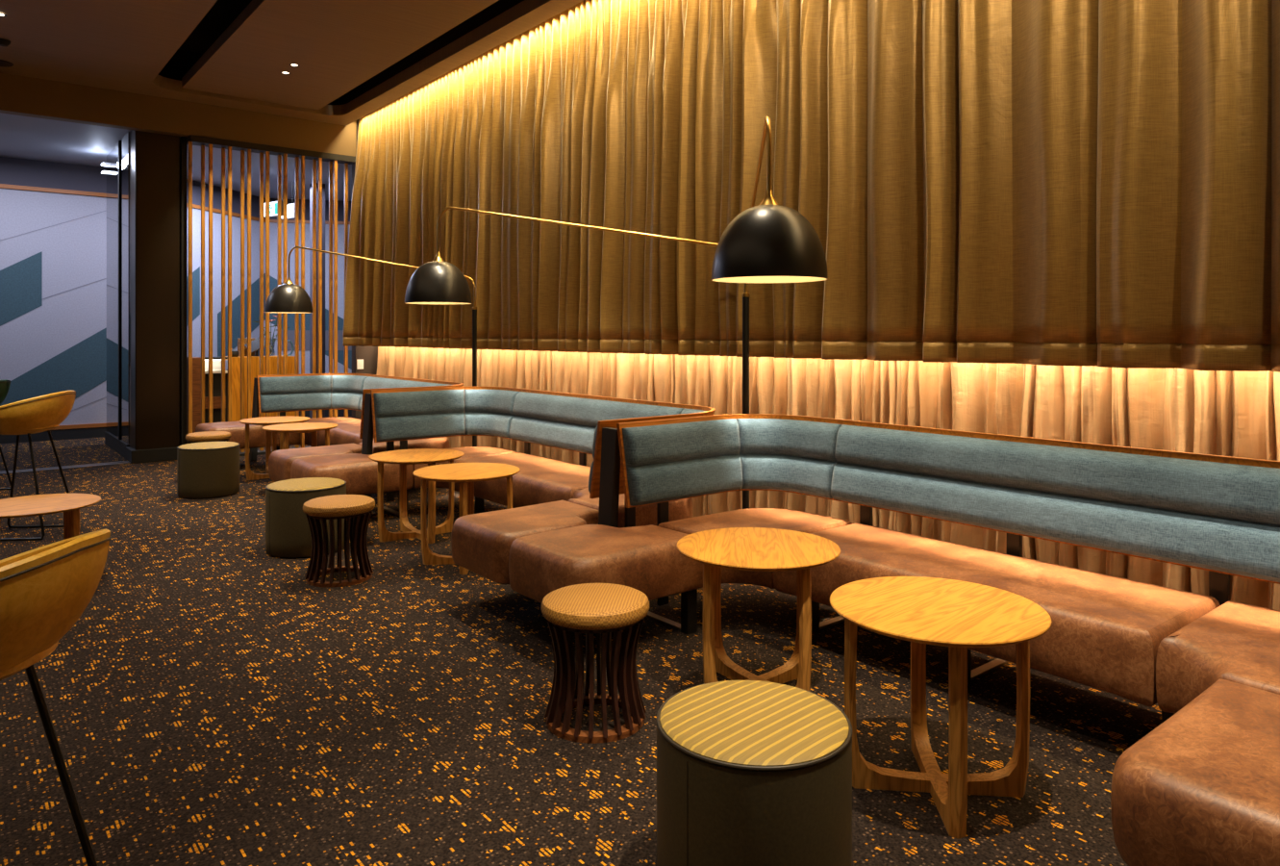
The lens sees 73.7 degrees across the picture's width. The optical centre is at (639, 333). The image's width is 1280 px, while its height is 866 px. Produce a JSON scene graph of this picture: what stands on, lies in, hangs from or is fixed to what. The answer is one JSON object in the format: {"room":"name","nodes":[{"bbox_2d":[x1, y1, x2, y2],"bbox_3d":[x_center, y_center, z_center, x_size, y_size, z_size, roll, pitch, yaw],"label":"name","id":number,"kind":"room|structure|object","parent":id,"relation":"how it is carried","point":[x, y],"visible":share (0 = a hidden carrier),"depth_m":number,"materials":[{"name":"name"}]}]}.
{"room":"lounge bar","nodes":[
{"label":"lounge bar","id":0,"kind":"room"},
{"bbox_2d":[0,187,351,425],"bbox_3d":[-8.310,-0.049,11.477,13.500,3.806,1.700,0,0,-39],"label":"wall","id":1,"kind":"structure","parent":0,"point":[53,245],"depth_m":11.41,"materials":[{"name":"grey paint"}]},
{"bbox_2d":[50,422,106,429],"bbox_3d":[-8.303,1.235,11.469,13.500,0.050,1.722,0,0,-39],"label":"trim","id":2,"kind":"structure","parent":1,"relation":"attached to","point":[71,426],"depth_m":11.41,"materials":[{"name":"brown wood"}]},
{"bbox_2d":[0,183,350,224],"bbox_3d":[-8.302,-1.885,11.467,13.500,0.050,1.727,0,0,-39],"label":"trim","id":3,"kind":"structure","parent":1,"relation":"attached to","point":[2,186],"depth_m":11.45,"materials":[{"name":"brown wood"}]},
{"bbox_2d":[0,156,351,221],"bbox_3d":[-8.305,-2.085,11.470,13.500,0.350,1.718,0,0,-39],"label":"trim","id":4,"kind":"structure","parent":1,"relation":"attached to","point":[16,171],"depth_m":11.42,"materials":[{"name":"grey paint"}]},
{"bbox_2d":[0,409,351,443],"bbox_3d":[-8.305,1.330,11.470,13.500,0.140,1.718,0,0,-39],"label":"baseboard","id":5,"kind":"structure","parent":1,"relation":"attached to","point":[90,432],"depth_m":11.32,"materials":[{"name":"black wood"}]},
{"bbox_2d":[0,112,351,200],"bbox_3d":[-7.657,-2.300,10.668,13.500,0.080,4.980,0,0,-39],"label":"ceiling","id":6,"kind":"structure","parent":0,"point":[21,137],"depth_m":10.70,"materials":[{"name":"grey paint"}]},
{"bbox_2d":[264,200,282,217],"bbox_3d":[-5.001,-1.850,11.641,0.380,0.500,0.055,0,0,31],"label":"exit sign","id":7,"kind":"object","parent":6,"relation":"hanging from","point":[272,205],"visible":0.38,"depth_m":11.62,"materials":[{"name":"white plastic"}]},
{"bbox_2d":[281,181,294,219],"bbox_3d":[-4.940,-1.860,11.950,0.380,0.500,0.044,0,0,33],"label":"exit sign","id":8,"kind":"object","parent":6,"relation":"hanging from","point":[290,207],"visible":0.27,"depth_m":11.88,"materials":[{"name":"white plastic"}]},
{"bbox_2d":[0,0,583,125],"bbox_3d":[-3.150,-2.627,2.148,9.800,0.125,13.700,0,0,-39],"label":"ceiling","id":9,"kind":"structure","parent":0,"point":[122,45],"depth_m":7.63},
{"bbox_2d":[0,38,10,46],"bbox_3d":[-5.578,-2.545,7.475,0.110,0.050,0.110,0,0,-39],"label":"smoke detector","id":10,"kind":"object","parent":9,"relation":"attached to","point":[3,42],"visible":1,"depth_m":7.45,"materials":[{"name":"black"}]},
{"bbox_2d":[0,59,13,67],"bbox_3d":[-6.068,-2.564,8.082,0.220,0.012,0.220,0,0,-39],"label":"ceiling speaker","id":11,"kind":"object","parent":9,"relation":"attached to","point":[5,63],"visible":1,"depth_m":8.09,"materials":[{"name":"black plastic"}]},
{"bbox_2d":[0,72,356,156],"bbox_3d":[-7.436,-2.435,7.555,9.930,0.470,0.140,0,0,-39],"label":"ceiling beam","id":12,"kind":"structure","parent":9,"relation":"attached to","point":[19,95],"depth_m":9.28,"materials":[{"name":"brown"}]},
{"bbox_2d":[342,0,1279,372],"bbox_3d":[0.154,-1.308,6.018,0.320,2.905,11.753,0,0,-39],"label":"curtain","id":13,"kind":"object","parent":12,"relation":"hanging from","point":[1077,183],"visible":0.95,"depth_m":4.80,"materials":[{"name":"gold fabric"}]},
{"bbox_2d":[351,118,377,419],"bbox_3d":[-3.404,-0.755,10.839,0.470,4.310,0.140,0,0,-39],"label":"wall","id":14,"kind":"structure","parent":0,"point":[368,354],"depth_m":10.71,"materials":[{"name":"brown"}]},
{"bbox_2d":[356,359,363,369],"bbox_3d":[-3.494,0.380,10.665,0.080,0.120,0.014,0,0,-39],"label":"light switch","id":15,"kind":"object","parent":14,"relation":"attached to","point":[360,363],"visible":1,"depth_m":10.66,"materials":[{"name":"white plastic"}]},
{"bbox_2d":[0,416,1161,865],"bbox_3d":[-3.313,1.450,5.294,13.500,0.100,18.800,0,0,-39],"label":"floor","id":16,"kind":"structure","parent":0,"point":[209,703],"depth_m":3.09,"materials":[{"name":"carpet"}]},
{"bbox_2d":[0,378,11,489],"bbox_3d":[-5.859,0.900,7.446,0.573,1.001,0.610,0,0,-4],"label":"tub chair","id":17,"kind":"object","parent":16,"relation":"on","point":[5,384],"visible":0.98,"depth_m":7.56,"materials":[{"name":"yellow leather"}]},
{"bbox_2d":[0,390,75,540],"bbox_3d":[-4.305,0.900,5.977,0.573,1.001,0.610,0,0,-5],"label":"tub chair","id":18,"kind":"object","parent":16,"relation":"on","point":[42,413],"visible":0.98,"depth_m":5.84,"materials":[{"name":"yellow leather"}]},
{"bbox_2d":[0,493,100,539],"bbox_3d":[-3.384,1.174,4.761,0.640,0.452,0.640,0,0,-39],"label":"side table","id":19,"kind":"object","parent":16,"relation":"on","point":[70,504],"visible":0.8,"depth_m":4.74,"materials":[{"name":"brown wood"}]},
{"bbox_2d":[0,527,111,865],"bbox_3d":[-1.420,0.910,1.744,0.556,0.981,0.592,0,0,0],"label":"tub chair","id":20,"kind":"object","parent":16,"relation":"on","point":[45,589],"visible":1,"depth_m":1.71,"materials":[{"name":"yellow leather"}]},
{"bbox_2d":[0,460,130,474],"bbox_3d":[-8.478,1.397,6.951,7.550,0.006,0.150,0,0,-39],"label":"trim","id":21,"kind":"structure","parent":16,"relation":"on","point":[126,462],"depth_m":8.94,"materials":[{"name":"silver metal"}]},
{"bbox_2d":[104,131,129,457],"bbox_3d":[-6.245,-0.430,10.202,0.050,3.660,1.720,0,0,-39],"label":"glass panel","id":22,"kind":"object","parent":16,"relation":"on","point":[117,433],"depth_m":9.97,"materials":[{"name":"clear glass"}]},
{"bbox_2d":[100,162,110,174],"bbox_3d":[-6.656,-2.061,10.629,0.083,0.118,0.160,0,0,-39],"label":"wall light","id":23,"kind":"object","parent":22,"relation":"attached to","point":[103,163],"visible":1,"depth_m":10.59,"materials":[{"name":"white plastic"}]},
{"bbox_2d":[125,129,187,463],"bbox_3d":[-5.405,-0.430,9.537,0.540,3.660,0.430,0,0,-39],"label":"pillar","id":24,"kind":"structure","parent":16,"relation":"on","point":[158,162],"depth_m":9.40,"materials":[{"name":"brown metal"}]},
{"bbox_2d":[176,441,239,498],"bbox_3d":[-3.772,1.182,7.469,0.491,0.436,0.491,0,0,41],"label":"pouf","id":25,"kind":"object","parent":16,"relation":"on","point":[206,469],"visible":1,"depth_m":7.27,"materials":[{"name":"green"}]},
{"bbox_2d":[185,430,231,443],"bbox_3d":[-4.143,1.173,8.198,0.392,0.453,0.392,0,0,-42],"label":"stool","id":26,"kind":"object","parent":16,"relation":"on","point":[207,436],"visible":0.4,"depth_m":8.07,"materials":[{"name":"orange fabric"}]},
{"bbox_2d":[192,355,294,432],"bbox_3d":[-5.263,0.850,11.239,1.240,1.100,0.500,0,0,-39],"label":"counter","id":27,"kind":"object","parent":16,"relation":"on","point":[196,361],"depth_m":10.96,"materials":[{"name":"brown wood"}]},
{"bbox_2d":[204,369,227,373],"bbox_3d":[-5.519,0.485,11.014,0.320,0.030,0.410,0,0,-39],"label":"niche shelf","id":28,"kind":"object","parent":27,"relation":"attached to","point":[206,370],"depth_m":10.87,"materials":[{"name":"white plastic"}]},
{"bbox_2d":[226,349,239,356],"bbox_3d":[-5.286,0.249,11.092,0.140,0.100,0.140,0,0,-39],"label":"dome","id":29,"kind":"object","parent":27,"relation":"on","point":[235,353],"visible":0.69,"depth_m":11.05,"materials":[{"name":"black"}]},
{"bbox_2d":[237,338,255,356],"bbox_3d":[-5.249,0.179,11.380,0.200,0.240,0.100,0,0,-39],"label":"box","id":30,"kind":"object","parent":27,"relation":"on","point":[238,339],"visible":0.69,"depth_m":11.33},
{"bbox_2d":[244,335,271,356],"bbox_3d":[-5.079,0.161,11.329,0.303,0.276,0.152,0,0,-39],"label":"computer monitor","id":31,"kind":"object","parent":27,"relation":"on","point":[255,344],"visible":0.74,"depth_m":11.31,"materials":[{"name":"black"}]},
{"bbox_2d":[254,311,289,355],"bbox_3d":[-4.983,0.002,11.535,0.370,0.595,0.418,0,0,2],"label":"flower vase","id":32,"kind":"object","parent":27,"relation":"on","point":[271,340],"visible":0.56,"depth_m":11.51,"materials":[{"name":"clear glass"}]},
{"bbox_2d":[287,339,293,355],"bbox_3d":[-4.715,0.191,11.451,0.112,0.217,0.069,0,0,-11],"label":"ring ornament","id":33,"kind":"object","parent":27,"relation":"on","point":[290,341],"visible":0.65,"depth_m":11.47,"materials":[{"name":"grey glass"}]},
{"bbox_2d":[187,134,355,455],"bbox_3d":[-4.316,-0.400,10.089,1.871,3.600,0.200,0,0,-39],"label":"screen","id":34,"kind":"object","parent":16,"relation":"on","point":[202,141],"visible":0.64,"depth_m":10.03,"materials":[{"name":"brown wood"}]},
{"bbox_2d":[239,416,310,479],"bbox_3d":[-3.566,1.117,8.343,0.640,0.566,0.640,0,0,7],"label":"side table","id":35,"kind":"object","parent":16,"relation":"on","point":[264,420],"visible":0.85,"depth_m":8.22,"materials":[{"name":"brown wood"}]},
{"bbox_2d":[262,422,337,481],"bbox_3d":[-3.075,1.117,7.736,0.640,0.566,0.640,0,0,-39],"label":"side table","id":36,"kind":"object","parent":16,"relation":"on","point":[298,427],"visible":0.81,"depth_m":7.68,"materials":[{"name":"brown wood"}]},
{"bbox_2d":[265,476,346,557],"bbox_3d":[-2.170,1.182,5.549,0.491,0.436,0.491,0,0,41],"label":"pouf","id":37,"kind":"object","parent":16,"relation":"on","point":[288,532],"visible":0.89,"depth_m":5.33,"materials":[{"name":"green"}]},
{"bbox_2d":[309,182,325,418],"bbox_3d":[-4.865,-0.430,12.879,0.180,3.660,0.150,0,0,-39],"label":"column","id":38,"kind":"structure","parent":16,"relation":"on","point":[311,185],"depth_m":12.85,"materials":[{"name":"grey"}]},
{"bbox_2d":[195,373,463,501],"bbox_3d":[-3.079,0.926,8.319,1.675,0.948,3.308,0,0,-39],"label":"sofa","id":39,"kind":"object","parent":16,"relation":"on","point":[282,393],"visible":0.48,"depth_m":9.08,"materials":[{"name":"brown leather"}]},
{"bbox_2d":[195,420,279,449],"bbox_3d":[-4.250,1.067,9.033,0.751,0.242,0.602,0,0,-39],"label":"seat cushion","id":40,"kind":"object","parent":39,"relation":"on","point":[257,435],"depth_m":8.84,"materials":[{"name":"brown leather"}]},
{"bbox_2d":[259,375,331,411],"bbox_3d":[-3.829,0.664,9.553,0.784,0.378,0.137,0,0,-39],"label":"backrest cushion","id":41,"kind":"object","parent":39,"relation":"on","point":[277,392],"depth_m":9.51,"materials":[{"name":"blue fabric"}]},
{"bbox_2d":[268,443,361,481],"bbox_3d":[-2.588,1.067,6.976,0.751,0.242,0.602,0,0,-39],"label":"seat cushion","id":42,"kind":"object","parent":39,"relation":"on","point":[280,461],"depth_m":6.80,"materials":[{"name":"brown leather"}]},
{"bbox_2d":[289,417,360,446],"bbox_3d":[-3.501,1.067,9.365,0.819,0.242,0.604,0,0,-39],"label":"seat cushion","id":43,"kind":"object","parent":39,"relation":"on","point":[294,438],"depth_m":9.18,"materials":[{"name":"brown leather"}]},
{"bbox_2d":[310,420,374,446],"bbox_3d":[-2.729,1.067,8.562,0.626,0.242,1.604,0,0,-39],"label":"seat cushion","id":44,"kind":"object","parent":39,"relation":"on","point":[345,432],"depth_m":8.47,"materials":[{"name":"brown leather"}]},
{"bbox_2d":[331,375,368,410],"bbox_3d":[-3.298,0.664,9.672,0.263,0.378,0.559,0,0,-39],"label":"backrest cushion","id":45,"kind":"object","parent":39,"relation":"on","point":[346,389],"depth_m":9.72,"materials":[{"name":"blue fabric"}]},
{"bbox_2d":[358,436,450,453],"bbox_3d":[-2.106,1.067,7.639,0.819,0.242,0.604,0,0,-39],"label":"seat cushion","id":46,"kind":"object","parent":39,"relation":"on","point":[434,442],"depth_m":7.46,"materials":[{"name":"brown leather"}]},
{"bbox_2d":[359,376,450,409],"bbox_3d":[-2.434,0.664,8.711,0.127,0.378,2.016,0,0,-39],"label":"backrest cushion","id":47,"kind":"object","parent":39,"relation":"on","point":[368,382],"depth_m":8.89,"materials":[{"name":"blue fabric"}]},
{"bbox_2d":[302,494,375,586],"bbox_3d":[-1.724,1.173,4.894,0.392,0.453,0.392,0,0,44],"label":"stool","id":48,"kind":"object","parent":16,"relation":"on","point":[356,511],"visible":1,"depth_m":4.79,"materials":[{"name":"brown wood"}]},
{"bbox_2d":[264,246,418,313],"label":"floor lamp","id":49,"kind":"object","parent":16,"relation":"on","point":[288,296],"depth_m":8.52,"materials":[{"name":"black metal"}]},
{"bbox_2d":[368,448,464,543],"bbox_3d":[-1.542,1.117,5.902,0.640,0.566,0.640,0,0,8],"label":"side table","id":50,"kind":"object","parent":16,"relation":"on","point":[416,456],"visible":0.98,"depth_m":5.81,"materials":[{"name":"brown wood"}]},
{"bbox_2d":[412,462,519,574],"bbox_3d":[-1.060,1.117,5.225,0.640,0.566,0.640,0,0,38],"label":"side table","id":51,"kind":"object","parent":16,"relation":"on","point":[466,474],"visible":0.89,"depth_m":5.18,"materials":[{"name":"brown wood"}]},
{"bbox_2d":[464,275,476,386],"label":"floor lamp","id":52,"kind":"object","parent":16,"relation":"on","point":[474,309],"depth_m":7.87,"materials":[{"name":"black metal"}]},
{"bbox_2d":[290,386,715,583],"bbox_3d":[-1.037,0.926,5.791,1.675,0.948,3.308,0,0,-39],"label":"sofa","id":53,"kind":"object","parent":16,"relation":"on","point":[549,494],"visible":0.57,"depth_m":6.21,"materials":[{"name":"brown leather"}]},
{"bbox_2d":[290,452,413,494],"bbox_3d":[-2.207,1.067,6.505,0.751,0.242,0.602,0,0,-39],"label":"seat cushion","id":54,"kind":"object","parent":53,"relation":"on","point":[360,472],"depth_m":6.30,"materials":[{"name":"brown leather"}]},
{"bbox_2d":[373,389,464,441],"bbox_3d":[-1.786,0.664,7.025,0.784,0.378,0.137,0,0,-39],"label":"backrest cushion","id":55,"kind":"object","parent":53,"relation":"on","point":[398,414],"depth_m":6.97,"materials":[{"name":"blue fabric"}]},
{"bbox_2d":[412,446,519,488],"bbox_3d":[-1.459,1.067,6.837,0.819,0.242,0.604,0,0,-39],"label":"seat cushion","id":56,"kind":"object","parent":53,"relation":"on","point":[469,451],"depth_m":6.73,"materials":[{"name":"brown leather"}]},
{"bbox_2d":[464,389,519,438],"bbox_3d":[-1.236,0.664,7.162,0.601,0.378,0.196,0,0,33],"label":"backrest cushion","id":57,"kind":"object","parent":53,"relation":"on","point":[487,412],"depth_m":7.18,"materials":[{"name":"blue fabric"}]},
{"bbox_2d":[453,451,590,507],"bbox_3d":[-0.686,1.067,6.035,0.626,0.242,1.604,0,0,-39],"label":"seat cushion","id":58,"kind":"object","parent":53,"relation":"on","point":[539,480],"depth_m":5.84,"materials":[{"name":"brown leather"}]},
{"bbox_2d":[451,500,598,583],"bbox_3d":[-0.545,1.067,4.449,0.751,0.242,0.602,0,0,-39],"label":"seat cushion","id":59,"kind":"object","parent":53,"relation":"on","point":[481,542],"depth_m":4.26,"materials":[{"name":"brown leather"}]},
{"bbox_2d":[588,426,597,493],"bbox_3d":[0.051,0.664,4.751,0.784,0.378,0.137,0,0,-39],"label":"backrest cushion","id":60,"kind":"object","parent":53,"relation":"on","point":[592,480],"depth_m":4.48,"materials":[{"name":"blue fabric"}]},
{"bbox_2d":[509,391,685,453],"bbox_3d":[-0.391,0.664,6.183,0.127,0.378,2.016,0,0,-39],"label":"backrest cushion","id":61,"kind":"object","parent":53,"relation":"on","point":[563,420],"depth_m":6.32,"materials":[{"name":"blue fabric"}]},
{"bbox_2d":[567,487,692,527],"bbox_3d":[-0.064,1.067,5.111,0.819,0.242,0.604,0,0,-39],"label":"seat cushion","id":62,"kind":"object","parent":53,"relation":"on","point":[680,509],"depth_m":4.87,"materials":[{"name":"brown leather"}]},
{"bbox_2d":[680,408,706,413],"bbox_3d":[0.332,0.664,5.202,0.173,0.378,0.475,0,0,-13],"label":"backrest cushion","id":63,"kind":"object","parent":53,"relation":"on","point":[683,411],"depth_m":5.34,"materials":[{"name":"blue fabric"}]},
{"bbox_2d":[541,582,649,743],"bbox_3d":[-0.162,1.173,3.096,0.392,0.453,0.392,0,0,-39],"label":"stool","id":64,"kind":"object","parent":16,"relation":"on","point":[588,608],"visible":1,"depth_m":2.99,"materials":[{"name":"brown wood"}]},
{"bbox_2d":[476,349,742,415],"label":"drape","id":65,"kind":"object","parent":16,"relation":"on","point":[715,382],"depth_m":6.81,"materials":[{"name":"beige fabric"}]},
{"bbox_2d":[404,116,828,508],"bbox_3d":[-0.063,0.254,5.015,1.592,2.291,3.696,0,0,-39],"label":"floor lamp","id":66,"kind":"object","parent":16,"relation":"on","point":[769,241],"visible":0.96,"depth_m":3.32,"materials":[{"name":"black metal"}]},
{"bbox_2d":[656,679,852,865],"bbox_3d":[0.287,1.182,2.167,0.491,0.436,0.491,0,0,-44],"label":"pouf","id":67,"kind":"object","parent":16,"relation":"on","point":[750,772],"visible":1,"depth_m":2.00,"materials":[{"name":"fabric"}]},
{"bbox_2d":[676,527,840,690],"bbox_3d":[0.465,1.117,3.371,0.640,0.566,0.640,0,0,9],"label":"side table","id":68,"kind":"object","parent":16,"relation":"on","point":[741,548],"visible":0.92,"depth_m":3.26,"materials":[{"name":"brown wood"}]},
{"bbox_2d":[508,413,1279,865],"bbox_3d":[1.006,0.926,3.263,1.675,0.948,3.308,0,0,-39],"label":"sofa","id":69,"kind":"object","parent":16,"relation":"on","point":[1202,787],"visible":0.86,"depth_m":3.34,"materials":[{"name":"brown leather"}]},
{"bbox_2d":[508,524,702,602],"bbox_3d":[-0.165,1.067,3.977,0.751,0.242,0.602,0,0,-39],"label":"seat cushion","id":70,"kind":"object","parent":69,"relation":"on","point":[647,559],"depth_m":3.81,"materials":[{"name":"brown leather"}]},
{"bbox_2d":[622,418,742,505],"bbox_3d":[0.256,0.664,4.497,0.784,0.378,0.137,0,0,-39],"label":"backrest cushion","id":71,"kind":"object","parent":69,"relation":"on","point":[664,461],"depth_m":4.43,"materials":[{"name":"blue fabric"}]},
{"bbox_2d":[657,507,852,588],"bbox_3d":[0.584,1.067,4.309,0.819,0.242,0.604,0,0,-39],"label":"seat cushion","id":72,"kind":"object","parent":69,"relation":"on","point":[767,517],"depth_m":4.26,"materials":[{"name":"brown leather"}]},
{"bbox_2d":[736,418,841,498],"bbox_3d":[0.806,0.664,4.635,0.601,0.378,0.196,0,0,33],"label":"backrest cushion","id":73,"kind":"object","parent":69,"relation":"on","point":[790,455],"depth_m":4.64,"materials":[{"name":"blue fabric"}]},
{"bbox_2d":[772,522,1220,706],"bbox_3d":[1.356,1.067,3.507,0.626,0.242,1.604,0,0,-39],"label":"seat cushion","id":74,"kind":"object","parent":69,"relation":"on","point":[1106,632],"depth_m":3.09,"materials":[{"name":"brown leather"}]},
{"bbox_2d":[830,424,1279,581],"bbox_3d":[1.652,0.664,3.655,0.127,0.378,2.016,0,0,-39],"label":"backrest cushion","id":75,"kind":"object","parent":69,"relation":"on","point":[1215,514],"depth_m":3.46,"materials":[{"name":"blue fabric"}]},
{"bbox_2d":[1110,677,1279,865],"bbox_3d":[1.497,1.067,1.921,0.751,0.242,0.602,0,0,-39],"label":"seat cushion","id":76,"kind":"object","parent":69,"relation":"on","point":[1202,787],"depth_m":1.85,"materials":[{"name":"brown leather"}]},
{"bbox_2d":[1155,600,1279,712],"bbox_3d":[1.979,1.067,2.583,0.819,0.242,0.604,0,0,-39],"label":"seat cushion","id":77,"kind":"object","parent":69,"relation":"on","point":[1237,641],"depth_m":2.64,"materials":[{"name":"brown leather"}]},
{"bbox_2d":[829,576,1051,838],"bbox_3d":[0.912,1.117,2.627,0.640,0.566,0.640,0,0,-39],"label":"side table","id":78,"kind":"object","parent":16,"relation":"on","point":[957,614],"visible":0.98,"depth_m":2.59,"materials":[{"name":"brown wood"}]},
{"bbox_2d":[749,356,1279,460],"label":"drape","id":79,"kind":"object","parent":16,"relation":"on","point":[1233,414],"depth_m":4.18,"materials":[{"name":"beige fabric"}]},
{"bbox_2d":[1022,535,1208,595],"label":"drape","id":80,"kind":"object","parent":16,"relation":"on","point":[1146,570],"depth_m":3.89,"materials":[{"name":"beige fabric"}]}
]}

